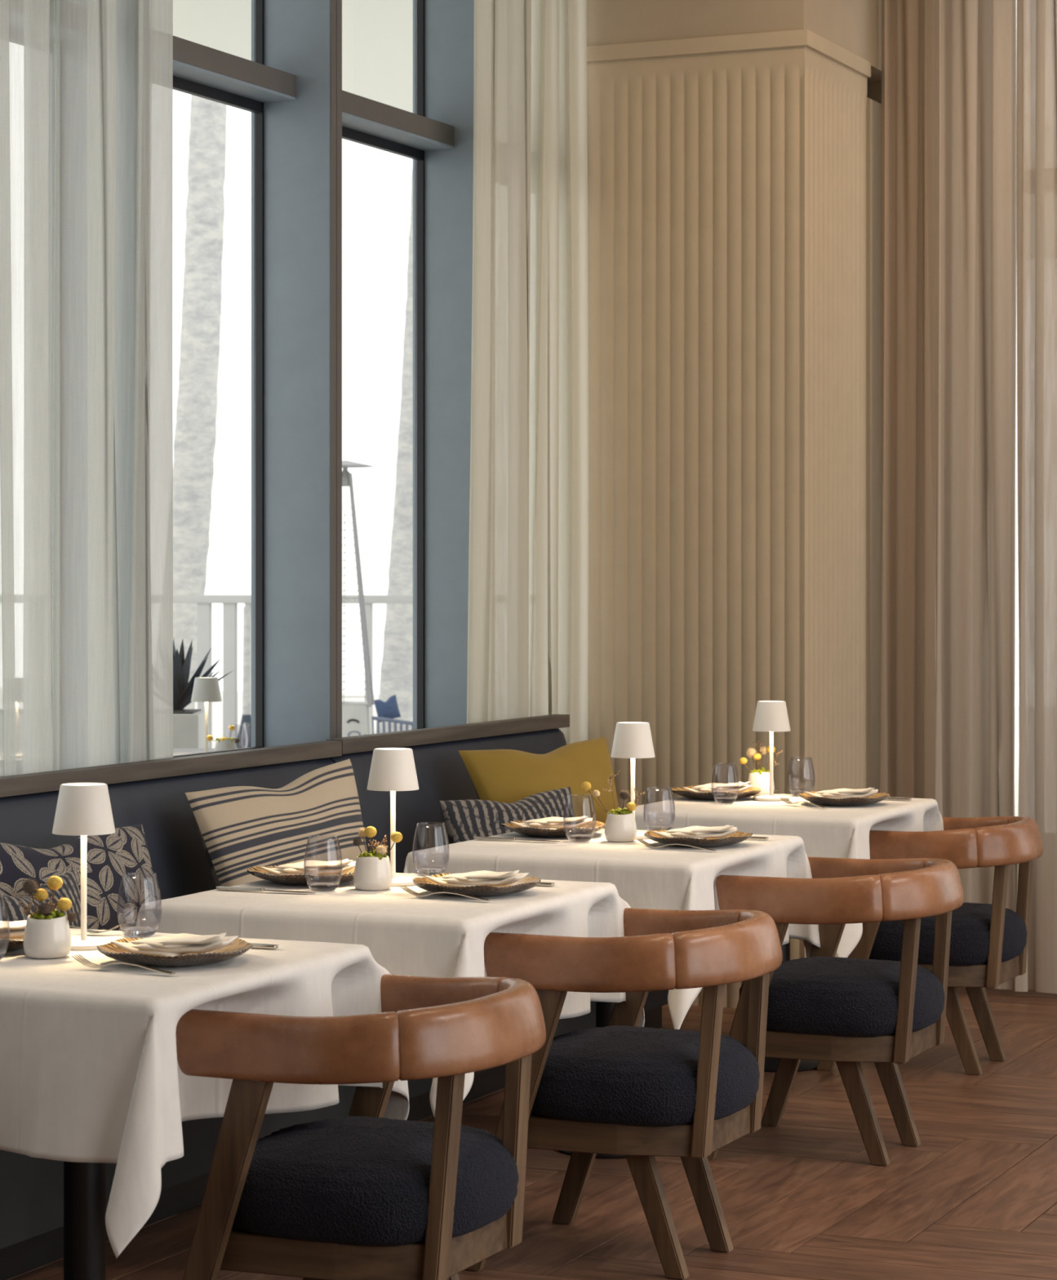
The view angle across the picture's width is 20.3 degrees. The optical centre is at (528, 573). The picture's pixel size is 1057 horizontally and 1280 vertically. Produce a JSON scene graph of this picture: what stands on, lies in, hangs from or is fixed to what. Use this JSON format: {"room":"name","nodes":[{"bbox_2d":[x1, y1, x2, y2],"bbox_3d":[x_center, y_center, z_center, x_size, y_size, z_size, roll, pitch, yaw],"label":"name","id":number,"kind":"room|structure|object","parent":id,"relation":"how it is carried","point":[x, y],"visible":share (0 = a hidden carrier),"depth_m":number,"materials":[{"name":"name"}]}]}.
{"room":"restaurant dining room","nodes":[
{"label":"restaurant dining room","id":0,"kind":"room"},
{"bbox_2d":[6,986,1056,1279],"bbox_3d":[1.577,1.477,3.945,8.325,0.120,12.490,0,0,24],"label":"floor","id":1,"kind":"structure","parent":0,"point":[802,1197],"depth_m":6.68,"materials":[{"name":"wood"}]},
{"bbox_2d":[63,1160,106,1279],"bbox_3d":[-0.768,1.043,5.101,0.704,0.748,0.718,0,0,24],"label":"dining table","id":2,"kind":"object","parent":1,"relation":"on","point":[84,1183],"visible":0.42,"depth_m":5.07,"materials":[{"name":"black metal"}]},
{"bbox_2d":[0,928,408,1257],"bbox_3d":[-0.769,0.859,5.101,0.793,0.388,0.938,0,0,24],"label":"tablecloth","id":3,"kind":"object","parent":2,"relation":"on","point":[91,1072],"visible":0.73,"depth_m":4.68,"materials":[{"name":"white fabric"}]},
{"bbox_2d":[0,937,23,951],"bbox_3d":[-0.959,0.650,5.246,0.268,0.030,0.270,0,0,-16],"label":"charger plate","id":4,"kind":"object","parent":3,"relation":"on","point":[15,944],"visible":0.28,"depth_m":5.14,"materials":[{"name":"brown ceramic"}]},
{"bbox_2d":[0,920,26,939],"bbox_3d":[-0.960,0.632,5.243,0.211,0.039,0.128,0,0,-2],"label":"napkin","id":5,"kind":"object","parent":4,"relation":"on","point":[15,929],"visible":0.71,"depth_m":5.21,"materials":[{"name":"fabric"}]},
{"bbox_2d":[22,909,71,958],"bbox_3d":[-0.836,0.624,5.119,0.084,0.083,0.084,0,0,24],"label":"flower pot","id":6,"kind":"object","parent":3,"relation":"on","point":[48,936],"visible":0.98,"depth_m":5.09,"materials":[{"name":"white ceramic"}]},
{"bbox_2d":[21,877,39,911],"bbox_3d":[-0.867,0.567,5.124,0.033,0.080,0.034,0,0,-32],"label":"dried flower","id":7,"kind":"object","parent":6,"relation":"in","point":[29,886],"visible":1,"depth_m":5.12,"materials":[{"name":"plant"}]},
{"bbox_2d":[18,897,41,916],"bbox_3d":[-0.860,0.585,5.118,0.047,0.044,0.022,0,0,14],"label":"sprig","id":8,"kind":"object","parent":6,"relation":"on","point":[28,906],"visible":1,"depth_m":5.12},
{"bbox_2d":[34,888,48,902],"bbox_3d":[-0.848,0.578,5.128,0.024,0.059,0.024,0,0,24],"label":"dried flower","id":9,"kind":"object","parent":6,"relation":"in","point":[41,895],"visible":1,"depth_m":5.12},
{"bbox_2d":[37,900,53,915],"bbox_3d":[-0.836,0.587,5.102,0.030,0.041,0.030,0,0,24],"label":"dried flower","id":10,"kind":"object","parent":6,"relation":"on","point":[45,908],"visible":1,"depth_m":5.10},
{"bbox_2d":[47,875,62,906],"bbox_3d":[-0.825,0.567,5.134,0.027,0.080,0.027,0,0,24],"label":"dried flower","id":11,"kind":"object","parent":6,"relation":"in","point":[54,882],"visible":1,"depth_m":5.13,"materials":[{"name":"plant"}]},
{"bbox_2d":[57,897,71,912],"bbox_3d":[-0.808,0.586,5.119,0.029,0.044,0.026,0,0,-38],"label":"dried flower","id":12,"kind":"object","parent":6,"relation":"on","point":[64,904],"visible":1,"depth_m":5.11,"materials":[{"name":"plant"}]},
{"bbox_2d":[66,911,77,923],"bbox_3d":[-0.800,0.597,5.119,0.039,0.023,0.022,0,0,24],"label":"dried flower","id":13,"kind":"object","parent":6,"relation":"in","point":[73,916],"visible":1,"depth_m":5.11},
{"bbox_2d":[52,782,115,950],"bbox_3d":[-0.793,0.520,5.250,0.111,0.290,0.111,0,0,24],"label":"table lamp","id":14,"kind":"object","parent":3,"relation":"on","point":[83,810],"visible":0.88,"depth_m":5.21,"materials":[{"name":"beige"}]},
{"bbox_2d":[69,924,122,933],"bbox_3d":[-0.848,0.653,5.433,0.205,0.019,0.024,0,0,15],"label":"fork","id":15,"kind":"object","parent":3,"relation":"on","point":[88,931],"visible":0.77,"depth_m":5.42,"materials":[{"name":"metal"}]},
{"bbox_2d":[71,954,175,974],"bbox_3d":[-0.676,0.653,4.921,0.205,0.019,0.024,0,0,30],"label":"fork","id":16,"kind":"object","parent":3,"relation":"on","point":[86,962],"visible":1,"depth_m":4.93,"materials":[{"name":"metal"}]},
{"bbox_2d":[116,871,161,937],"bbox_3d":[-0.713,0.607,5.395,0.082,0.115,0.082,0,0,24],"label":"tumbler","id":17,"kind":"object","parent":3,"relation":"on","point":[129,931],"visible":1,"depth_m":5.38,"materials":[{"name":"clear glass"}]},
{"bbox_2d":[97,937,253,966],"bbox_3d":[-0.601,0.650,5.049,0.268,0.030,0.270,0,0,24],"label":"charger plate","id":18,"kind":"object","parent":3,"relation":"on","point":[237,947],"visible":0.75,"depth_m":4.97,"materials":[{"name":"brown wood"}]},
{"bbox_2d":[110,933,238,956],"bbox_3d":[-0.607,0.632,5.051,0.212,0.039,0.129,0,0,15],"label":"napkin","id":19,"kind":"object","parent":18,"relation":"on","point":[175,944],"visible":1,"depth_m":5.01,"materials":[{"name":"fabric"}]},
{"bbox_2d":[249,942,278,949],"bbox_3d":[-0.550,0.660,5.263,0.230,0.007,0.018,0,0,24],"label":"knife","id":20,"kind":"object","parent":3,"relation":"on","point":[255,945],"visible":0.38,"depth_m":5.22,"materials":[{"name":"metal"}]},
{"bbox_2d":[0,714,668,1279],"bbox_3d":[-0.900,0.932,6.540,0.522,0.969,6.020,0,0,24],"label":"banquette","id":21,"kind":"object","parent":1,"relation":"on","point":[151,793],"visible":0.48,"depth_m":7.13,"materials":[{"name":"black leather"}]},
{"bbox_2d":[0,870,88,928],"bbox_3d":[-0.998,0.782,5.971,0.156,0.330,0.323,0,0,37],"label":"throw pillow","id":22,"kind":"object","parent":21,"relation":"on","point":[70,890],"visible":0.17,"depth_m":6.01,"materials":[{"name":"fabric"}]},
{"bbox_2d":[0,823,158,930],"bbox_3d":[-0.986,0.757,6.308,0.225,0.400,0.706,0,0,29],"label":"throw pillow","id":23,"kind":"object","parent":21,"relation":"on","point":[108,856],"visible":0.26,"depth_m":6.36,"materials":[{"name":"fabric"}]},
{"bbox_2d":[185,758,367,887],"bbox_3d":[-0.565,0.715,7.214,0.240,0.485,0.614,0,0,36],"label":"throw pillow","id":24,"kind":"object","parent":21,"relation":"on","point":[241,828],"visible":0.48,"depth_m":7.12,"materials":[{"name":"fabric"}]},
{"bbox_2d":[440,786,573,844],"bbox_3d":[-0.042,0.772,8.203,0.483,0.330,0.147,0,0,-42],"label":"throw pillow","id":25,"kind":"object","parent":21,"relation":"on","point":[464,820],"visible":0.3,"depth_m":8.12,"materials":[{"name":"fabric"}]},
{"bbox_2d":[457,737,618,828],"bbox_3d":[0.068,0.672,8.536,0.573,0.370,0.216,0,0,-42],"label":"throw pillow","id":26,"kind":"object","parent":21,"relation":"on","point":[501,775],"visible":0.56,"depth_m":8.50,"materials":[{"name":"fabric"}]},
{"bbox_2d":[175,973,546,1279],"bbox_3d":[-0.274,1.062,5.056,0.578,0.710,0.574,0,0,24],"label":"dining chair","id":27,"kind":"object","parent":1,"relation":"on","point":[363,1194],"visible":0.99,"depth_m":4.86,"materials":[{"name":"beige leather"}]},
{"bbox_2d":[232,1115,519,1246],"bbox_3d":[-0.268,1.028,5.053,0.474,0.155,0.476,0,0,24],"label":"seat cushion","id":28,"kind":"object","parent":27,"relation":"on","point":[348,1180],"depth_m":4.87,"materials":[{"name":"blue fabric"}]},
{"bbox_2d":[557,1001,626,1158],"bbox_3d":[0.202,1.043,7.270,0.704,0.748,0.764,0,0,24],"label":"dining table","id":29,"kind":"object","parent":1,"relation":"on","point":[603,1009],"visible":0.16,"depth_m":7.24,"materials":[{"name":"black metal"}]},
{"bbox_2d":[403,828,820,1029],"bbox_3d":[0.205,0.859,7.276,0.802,0.388,1.016,0,0,24],"label":"tablecloth","id":30,"kind":"object","parent":29,"relation":"on","point":[670,877],"visible":0.41,"depth_m":6.97,"materials":[{"name":"white fabric"}]},
{"bbox_2d":[474,836,559,841],"bbox_3d":[-0.028,0.660,7.326,0.230,0.007,0.018,0,0,22],"label":"knife","id":31,"kind":"object","parent":30,"relation":"on","point":[475,837],"visible":1,"depth_m":7.33,"materials":[{"name":"metal"}]},
{"bbox_2d":[501,820,605,836],"bbox_3d":[0.063,0.650,7.494,0.268,0.030,0.270,0,0,3],"label":"charger plate","id":32,"kind":"object","parent":30,"relation":"on","point":[588,828],"visible":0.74,"depth_m":7.40,"materials":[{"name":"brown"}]},
{"bbox_2d":[510,815,592,829],"bbox_3d":[0.061,0.632,7.498,0.212,0.039,0.129,0,0,10],"label":"napkin","id":33,"kind":"object","parent":32,"relation":"on","point":[548,823],"visible":0.95,"depth_m":7.45,"materials":[{"name":"fabric"}]},
{"bbox_2d":[563,795,595,841],"bbox_3d":[0.127,0.607,7.317,0.082,0.115,0.082,0,0,24],"label":"tumbler","id":34,"kind":"object","parent":30,"relation":"on","point":[572,837],"visible":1,"depth_m":7.30,"materials":[{"name":"clear glass"}]},
{"bbox_2d":[604,807,636,842],"bbox_3d":[0.229,0.624,7.329,0.081,0.083,0.081,0,0,24],"label":"flower pot","id":35,"kind":"object","parent":30,"relation":"on","point":[620,826],"visible":1,"depth_m":7.30,"materials":[{"name":"white ceramic"}]},
{"bbox_2d":[581,781,607,813],"bbox_3d":[0.170,0.562,7.318,0.079,0.091,0.025,0,0,4],"label":"dried flower","id":36,"kind":"object","parent":35,"relation":"on","point":[585,785],"visible":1,"depth_m":7.31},
{"bbox_2d":[603,770,620,812],"bbox_3d":[0.205,0.548,7.331,0.044,0.118,0.026,0,0,-18],"label":"sprig","id":37,"kind":"object","parent":35,"relation":"on","point":[617,773],"visible":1,"depth_m":7.33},
{"bbox_2d":[618,788,630,808],"bbox_3d":[0.238,0.571,7.333,0.032,0.073,0.032,0,0,24],"label":"dried flower","id":38,"kind":"object","parent":35,"relation":"in","point":[624,794],"visible":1,"depth_m":7.33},
{"bbox_2d":[610,721,654,839],"bbox_3d":[0.263,0.520,7.422,0.111,0.290,0.111,0,0,24],"label":"table lamp","id":39,"kind":"object","parent":30,"relation":"on","point":[633,740],"visible":0.76,"depth_m":7.38,"materials":[{"name":"white"}]},
{"bbox_2d":[643,786,675,831],"bbox_3d":[0.337,0.607,7.577,0.082,0.115,0.082,0,0,24],"label":"tumbler","id":40,"kind":"object","parent":30,"relation":"on","point":[663,828],"visible":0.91,"depth_m":7.56,"materials":[{"name":"clear glass"}]},
{"bbox_2d":[637,839,716,851],"bbox_3d":[0.358,0.653,7.086,0.205,0.019,0.024,0,0,30],"label":"fork","id":41,"kind":"object","parent":30,"relation":"on","point":[642,841],"visible":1,"depth_m":7.09,"materials":[{"name":"metal"}]},
{"bbox_2d":[644,830,752,847],"bbox_3d":[0.411,0.650,7.221,0.268,0.030,0.270,0,0,44],"label":"charger plate","id":42,"kind":"object","parent":30,"relation":"on","point":[737,837],"visible":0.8,"depth_m":7.13,"materials":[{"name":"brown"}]},
{"bbox_2d":[652,824,737,839],"bbox_3d":[0.410,0.632,7.222,0.212,0.039,0.129,0,0,10],"label":"napkin","id":43,"kind":"object","parent":42,"relation":"on","point":[692,832],"visible":0.94,"depth_m":7.18,"materials":[{"name":"fabric"}]},
{"bbox_2d":[464,907,782,1279],"bbox_3d":[0.224,1.062,6.104,0.578,0.710,0.574,0,0,24],"label":"dining chair","id":44,"kind":"object","parent":1,"relation":"on","point":[621,1087],"visible":0.91,"depth_m":5.91,"materials":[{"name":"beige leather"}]},
{"bbox_2d":[530,1025,759,1126],"bbox_3d":[0.231,1.028,6.101,0.474,0.155,0.476,0,0,24],"label":"seat cushion","id":45,"kind":"object","parent":44,"relation":"on","point":[610,1075],"depth_m":5.91,"materials":[{"name":"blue fabric"}]},
{"bbox_2d":[764,818,890,1071],"bbox_3d":[0.719,1.043,8.507,0.694,0.748,0.764,0,0,24],"label":"dining table","id":46,"kind":"object","parent":1,"relation":"on","point":[771,1064],"visible":0.18,"depth_m":8.42,"materials":[{"name":"black metal"}]},
{"bbox_2d":[626,793,943,957],"bbox_3d":[0.722,0.859,8.512,0.782,0.388,0.995,0,0,24],"label":"tablecloth","id":47,"kind":"object","parent":46,"relation":"on","point":[833,831],"visible":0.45,"depth_m":8.19,"materials":[{"name":"white fabric"}]},
{"bbox_2d":[670,785,761,799],"bbox_3d":[0.556,0.650,8.713,0.270,0.030,0.268,0,0,13],"label":"charger plate","id":48,"kind":"object","parent":47,"relation":"on","point":[750,792],"visible":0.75,"depth_m":8.63,"materials":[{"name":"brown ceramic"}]},
{"bbox_2d":[682,782,753,792],"bbox_3d":[0.556,0.632,8.716,0.211,0.039,0.128,0,0,-2],"label":"napkin","id":49,"kind":"object","parent":48,"relation":"on","point":[716,787],"visible":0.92,"depth_m":8.68,"materials":[{"name":"fabric"}]},
{"bbox_2d":[711,762,739,803],"bbox_3d":[0.570,0.607,8.540,0.082,0.115,0.082,0,0,24],"label":"tumbler","id":50,"kind":"object","parent":47,"relation":"on","point":[718,799],"visible":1,"depth_m":8.52,"materials":[{"name":"clear glass"}]},
{"bbox_2d":[747,767,774,795],"bbox_3d":[0.698,0.622,8.840,0.083,0.086,0.083,0,0,24],"label":"flower pot","id":51,"kind":"object","parent":47,"relation":"on","point":[758,778],"visible":0.8,"depth_m":8.80,"materials":[{"name":"white ceramic"}]},
{"bbox_2d":[746,746,756,768],"bbox_3d":[0.670,0.563,8.839,0.036,0.088,0.036,0,0,24],"label":"dried flower","id":52,"kind":"object","parent":51,"relation":"on","point":[751,752],"visible":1,"depth_m":8.83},
{"bbox_2d":[752,700,790,800],"bbox_3d":[0.714,0.520,8.660,0.111,0.290,0.111,0,0,24],"label":"table lamp","id":53,"kind":"object","parent":47,"relation":"on","point":[771,716],"visible":0.98,"depth_m":8.62,"materials":[{"name":"white"}]},
{"bbox_2d":[787,756,814,796],"bbox_3d":[0.816,0.607,8.809,0.082,0.115,0.082,0,0,24],"label":"tumbler","id":54,"kind":"object","parent":47,"relation":"on","point":[793,793],"visible":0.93,"depth_m":8.80,"materials":[{"name":"clear glass"}]},
{"bbox_2d":[779,796,827,808],"bbox_3d":[0.786,0.653,8.405,0.024,0.019,0.205,0,0,-32],"label":"fork","id":55,"kind":"object","parent":47,"relation":"on","point":[786,800],"visible":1,"depth_m":8.43,"materials":[{"name":"metal"}]},
{"bbox_2d":[796,791,890,805],"bbox_3d":[0.906,0.650,8.491,0.268,0.030,0.270,0,0,-37],"label":"charger plate","id":56,"kind":"object","parent":47,"relation":"on","point":[878,797],"visible":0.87,"depth_m":8.40,"materials":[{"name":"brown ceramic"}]},
{"bbox_2d":[804,787,878,799],"bbox_3d":[0.906,0.632,8.496,0.212,0.039,0.129,0,0,15],"label":"napkin","id":57,"kind":"object","parent":56,"relation":"on","point":[838,793],"visible":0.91,"depth_m":8.45,"materials":[{"name":"fabric"}]},
{"bbox_2d":[706,856,964,1166],"bbox_3d":[0.768,1.062,7.239,0.578,0.710,0.574,0,0,24],"label":"dining chair","id":58,"kind":"object","parent":1,"relation":"on","point":[823,1006],"visible":0.89,"depth_m":7.05,"materials":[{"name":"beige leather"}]},
{"bbox_2d":[738,956,944,1037],"bbox_3d":[0.775,1.028,7.236,0.474,0.155,0.476,0,0,24],"label":"seat cushion","id":59,"kind":"object","parent":58,"relation":"on","point":[811,997],"depth_m":7.05,"materials":[{"name":"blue fabric"}]},
{"bbox_2d":[816,816,1043,1075],"bbox_3d":[1.186,1.062,8.513,0.578,0.710,0.574,0,0,24],"label":"dining chair","id":60,"kind":"object","parent":1,"relation":"on","point":[988,942],"visible":0.57,"depth_m":8.30,"materials":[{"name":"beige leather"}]},
{"bbox_2d":[868,902,1026,966],"bbox_3d":[1.192,1.028,8.510,0.474,0.155,0.476,0,0,24],"label":"seat cushion","id":61,"kind":"object","parent":60,"relation":"on","point":[983,935],"depth_m":8.31,"materials":[{"name":"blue fabric"}]},
{"bbox_3d":[-0.299,1.043,6.156,0.704,0.748,0.734,0,0,24],"label":"dining table","id":62,"kind":"object","parent":1,"relation":"on","visible":0},
{"bbox_2d":[135,872,644,1117],"bbox_3d":[-0.299,0.859,6.156,0.793,0.389,0.956,0,0,24],"label":"tablecloth","id":63,"kind":"object","parent":62,"relation":"on","point":[437,935],"visible":0.41,"depth_m":5.89,"materials":[{"name":"white fabric"}]},
{"bbox_2d":[216,885,315,893],"bbox_3d":[-0.548,0.660,6.152,0.230,0.007,0.018,0,0,22],"label":"knife","id":64,"kind":"object","parent":63,"relation":"on","point":[226,888],"visible":1,"depth_m":6.16,"materials":[{"name":"metal"}]},
{"bbox_2d":[247,862,355,884],"bbox_3d":[-0.471,0.650,6.354,0.270,0.030,0.268,0,0,-6],"label":"charger plate","id":65,"kind":"object","parent":63,"relation":"on","point":[257,871],"visible":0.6,"depth_m":6.25,"materials":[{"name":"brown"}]},
{"bbox_2d":[260,858,355,875],"bbox_3d":[-0.471,0.632,6.352,0.212,0.039,0.129,0,0,4],"label":"napkin","id":66,"kind":"object","parent":65,"relation":"on","point":[316,868],"visible":0.93,"depth_m":6.31,"materials":[{"name":"fabric"}]},
{"bbox_2d":[303,834,342,891],"bbox_3d":[-0.431,0.607,6.177,0.082,0.115,0.082,0,0,24],"label":"tumbler","id":67,"kind":"object","parent":63,"relation":"on","point":[317,886],"visible":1,"depth_m":6.16,"materials":[{"name":"clear glass"}]},
{"bbox_2d":[353,848,392,890],"bbox_3d":[-0.328,0.623,6.210,0.082,0.085,0.082,0,0,24],"label":"flower pot","id":68,"kind":"object","parent":63,"relation":"on","point":[372,869],"visible":1,"depth_m":6.18,"materials":[{"name":"white ceramic"}]},
{"bbox_2d":[357,827,367,852],"bbox_3d":[-0.350,0.571,6.221,0.025,0.073,0.026,0,0,-15],"label":"dried flower","id":69,"kind":"object","parent":68,"relation":"in","point":[362,833],"visible":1,"depth_m":6.22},
{"bbox_2d":[364,826,377,850],"bbox_3d":[-0.333,0.570,6.205,0.026,0.075,0.026,0,0,24],"label":"dried flower","id":70,"kind":"object","parent":68,"relation":"in","point":[370,832],"visible":1,"depth_m":6.20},
{"bbox_2d":[375,844,387,855],"bbox_3d":[-0.310,0.588,6.197,0.030,0.040,0.029,0,0,24],"label":"dried flower","id":71,"kind":"object","parent":68,"relation":"on","point":[381,849],"visible":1,"depth_m":6.19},
{"bbox_2d":[386,831,402,855],"bbox_3d":[-0.286,0.576,6.209,0.044,0.064,0.025,0,0,24],"label":"dried flower","id":72,"kind":"object","parent":68,"relation":"in","point":[396,837],"visible":1,"depth_m":6.20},
{"bbox_2d":[367,747,418,886],"bbox_3d":[-0.290,0.520,6.311,0.111,0.290,0.111,0,0,24],"label":"table lamp","id":73,"kind":"object","parent":63,"relation":"on","point":[393,770],"visible":0.84,"depth_m":6.27,"materials":[{"name":"white"}]},
{"bbox_2d":[412,822,449,875],"bbox_3d":[-0.215,0.607,6.487,0.082,0.115,0.082,0,0,24],"label":"tumbler","id":74,"kind":"object","parent":63,"relation":"on","point":[425,871],"visible":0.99,"depth_m":6.47,"materials":[{"name":"clear glass"}]},
{"bbox_2d":[400,885,490,901],"bbox_3d":[-0.169,0.653,6.012,0.205,0.019,0.024,0,0,29],"label":"fork","id":75,"kind":"object","parent":63,"relation":"on","point":[406,889],"visible":1,"depth_m":6.02,"materials":[{"name":"metal"}]},
{"bbox_2d":[413,873,540,896],"bbox_3d":[-0.108,0.650,6.134,0.270,0.030,0.268,0,0,34],"label":"charger plate","id":76,"kind":"object","parent":63,"relation":"on","point":[525,883],"visible":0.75,"depth_m":6.04,"materials":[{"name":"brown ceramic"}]},
{"bbox_2d":[424,870,529,887],"bbox_3d":[-0.107,0.632,6.131,0.212,0.039,0.129,0,0,21],"label":"napkin","id":77,"kind":"object","parent":76,"relation":"on","point":[484,877],"visible":0.92,"depth_m":6.09,"materials":[{"name":"fabric"}]},
{"bbox_2d":[195,691,1019,816],"bbox_3d":[-5.042,1.592,20.849,17.840,0.250,30.000,0,0,24],"label":"ground","id":78,"kind":"structure","parent":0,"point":[217,707],"depth_m":29.28,"materials":[{"name":"white"}]},
{"bbox_2d":[173,709,208,748],"bbox_3d":[-1.903,1.027,12.600,1.030,0.880,0.400,0,0,0],"label":"planter","id":79,"kind":"object","parent":78,"relation":"on","point":[188,725],"visible":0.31,"depth_m":12.40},
{"bbox_2d":[173,639,233,710],"bbox_3d":[-1.498,0.433,12.633,0.419,0.331,0.420,0,0,25],"label":"agave plant","id":80,"kind":"object","parent":79,"relation":"on","point":[182,690],"visible":0.67,"depth_m":12.65,"materials":[{"name":"green plant"}]},
{"bbox_2d":[173,748,214,755],"bbox_3d":[-1.288,1.067,10.900,0.620,0.800,0.700,0,0,0],"label":"outdoor table","id":81,"kind":"object","parent":78,"relation":"on","point":[175,751],"visible":0.02,"depth_m":11.05,"materials":[{"name":"grey paint"}]},
{"bbox_2d":[191,676,222,751],"bbox_3d":[-1.170,0.522,10.700,0.111,0.290,0.111,0,0,24],"label":"table lamp","id":82,"kind":"object","parent":81,"relation":"on","point":[206,689],"visible":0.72,"depth_m":10.66,"materials":[{"name":"white"}]},
{"bbox_2d":[214,736,236,751],"bbox_3d":[-1.089,0.626,10.600,0.083,0.081,0.083,0,0,24],"label":"flower pot","id":83,"kind":"object","parent":81,"relation":"on","point":[229,744],"visible":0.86,"depth_m":10.57,"materials":[{"name":"ceramic"}]},
{"bbox_2d":[173,94,226,709],"bbox_3d":[-2.356,-3.033,24.000,1.700,9.000,1.700,0,0,24],"label":"column","id":84,"kind":"structure","parent":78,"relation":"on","point":[197,405],"depth_m":23.86,"materials":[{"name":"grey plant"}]},
{"bbox_2d":[235,606,251,748],"bbox_3d":[-1.933,0.847,20.200,0.200,1.240,0.200,0,0,24],"label":"post","id":85,"kind":"object","parent":78,"relation":"on","point":[246,717],"visible":0.63,"depth_m":20.18,"materials":[{"name":"white metal"}]},
{"bbox_2d":[173,595,413,748],"bbox_3d":[-1.882,0.809,21.000,5.816,1.315,0.090,0,0,10],"label":"rail","id":86,"kind":"object","parent":78,"relation":"on","point":[204,602],"visible":0.26,"depth_m":21.01,"materials":[{"name":"metal"}]},
{"bbox_2d":[342,460,374,737],"bbox_3d":[-1.120,0.387,18.000,0.359,2.160,0.359,0,0,0],"label":"patio heater","id":87,"kind":"object","parent":78,"relation":"on","point":[357,720],"visible":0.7,"depth_m":17.88,"materials":[{"name":"grey paint"}]},
{"bbox_2d":[371,715,413,733],"bbox_3d":[-0.862,1.189,19.319,0.618,0.559,0.562,0,0,0],"label":"chair","id":88,"kind":"object","parent":78,"relation":"on","point":[378,718],"visible":0.19,"depth_m":19.05,"materials":[{"name":"metal"}]},
{"bbox_2d":[373,694,400,722],"bbox_3d":[-0.923,0.882,19.249,0.179,0.182,0.081,0,0,-4],"label":"throw pillow","id":89,"kind":"object","parent":88,"relation":"on","point":[389,708],"visible":0.98,"depth_m":19.22,"materials":[{"name":"fabric"}]},
{"bbox_2d":[375,159,413,733],"bbox_3d":[-0.619,-3.283,26.000,1.700,9.500,1.700,0,0,24],"label":"column","id":90,"kind":"structure","parent":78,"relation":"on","point":[397,664],"depth_m":25.87,"materials":[{"name":"grey plant"}]},
{"bbox_2d":[586,0,883,1008],"bbox_3d":[0.674,-0.658,10.172,0.964,4.150,1.064,0,0,24],"label":"wall","id":91,"kind":"structure","parent":0,"point":[735,512],"depth_m":9.69,"materials":[{"name":"paint"}]},
{"bbox_2d":[466,0,588,744],"bbox_3d":[0.019,-0.623,9.363,0.083,4.020,0.963,0,0,25],"label":"curtain","id":92,"kind":"object","parent":91,"relation":"hanging from","point":[528,615],"visible":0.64,"depth_m":9.32,"materials":[{"name":"white fabric"}]},
{"bbox_2d":[880,0,936,799],"bbox_3d":[1.326,-0.618,10.165,0.252,4.030,0.074,0,0,41],"label":"curtain","id":93,"kind":"object","parent":91,"relation":"hanging from","point":[908,607],"visible":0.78,"depth_m":10.17,"materials":[{"name":"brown fabric"}]},
{"bbox_2d":[866,80,1017,904],"bbox_3d":[4.052,-0.658,9.306,8.160,4.150,0.100,0,0,24],"label":"wall","id":94,"kind":"structure","parent":0,"point":[873,89],"depth_m":10.50,"materials":[{"name":"paint"}]},
{"bbox_3d":[-2.052,-0.658,5.400,0.180,4.150,12.200,0,0,24],"label":"wall","id":95,"kind":"structure","parent":0,"visible":0},
{"bbox_2d":[0,0,173,776],"bbox_3d":[-1.217,-0.623,6.590,0.099,4.020,1.659,0,0,24],"label":"curtain","id":96,"kind":"object","parent":95,"relation":"hanging from","point":[86,86],"visible":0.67,"depth_m":6.92,"materials":[{"name":"white fabric"}]},
{"bbox_2d":[173,0,296,757],"bbox_3d":[-0.907,-1.012,7.833,0.135,3.033,0.963,0,0,24],"label":"window","id":97,"kind":"structure","parent":95,"relation":"in","point":[199,70],"depth_m":8.28,"materials":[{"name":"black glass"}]},
{"bbox_2d":[251,0,342,747],"bbox_3d":[-0.652,-1.013,8.284,0.255,3.040,0.067,0,0,24],"label":"window frame","id":98,"kind":"structure","parent":95,"relation":"attached to","point":[303,38],"depth_m":8.24,"materials":[{"name":"blue paint"}]},
{"bbox_2d":[342,0,454,737],"bbox_3d":[-0.489,-1.012,8.774,0.135,3.033,0.963,0,0,24],"label":"window","id":99,"kind":"structure","parent":95,"relation":"in","point":[370,122],"depth_m":9.22,"materials":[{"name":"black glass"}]},
{"bbox_2d":[413,0,474,729],"bbox_3d":[-0.234,-1.013,9.225,0.255,3.040,0.067,0,0,24],"label":"window frame","id":100,"kind":"structure","parent":95,"relation":"attached to","point":[449,24],"depth_m":9.20,"materials":[{"name":"blue paint"}]},
{"bbox_2d":[173,0,1017,260],"bbox_3d":[-0.425,-2.483,12.775,2.840,0.200,21.000,0,0,24],"label":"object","id":101,"kind":"structure","parent":95,"relation":"attached to","point":[377,35],"depth_m":13.09,"materials":[{"name":"paint"}]},
{"bbox_3d":[1.621,-2.783,3.766,8.300,0.100,12.400,0,0,24],"label":"ceiling","id":102,"kind":"structure","parent":0,"visible":0},
{"bbox_2d":[935,0,1016,989],"bbox_3d":[1.513,-0.618,9.972,0.280,4.030,0.079,0,0,24],"label":"curtain","id":103,"kind":"object","parent":102,"relation":"hanging from","point":[975,40],"visible":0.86,"depth_m":9.96,"materials":[{"name":"white fabric"}]},
{"bbox_2d":[1015,0,1056,993],"bbox_3d":[2.238,-0.618,9.621,1.310,4.030,0.103,0,0,24],"label":"curtain","id":104,"kind":"object","parent":102,"relation":"hanging from","point":[1037,20],"visible":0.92,"depth_m":9.84,"materials":[{"name":"white fabric"}]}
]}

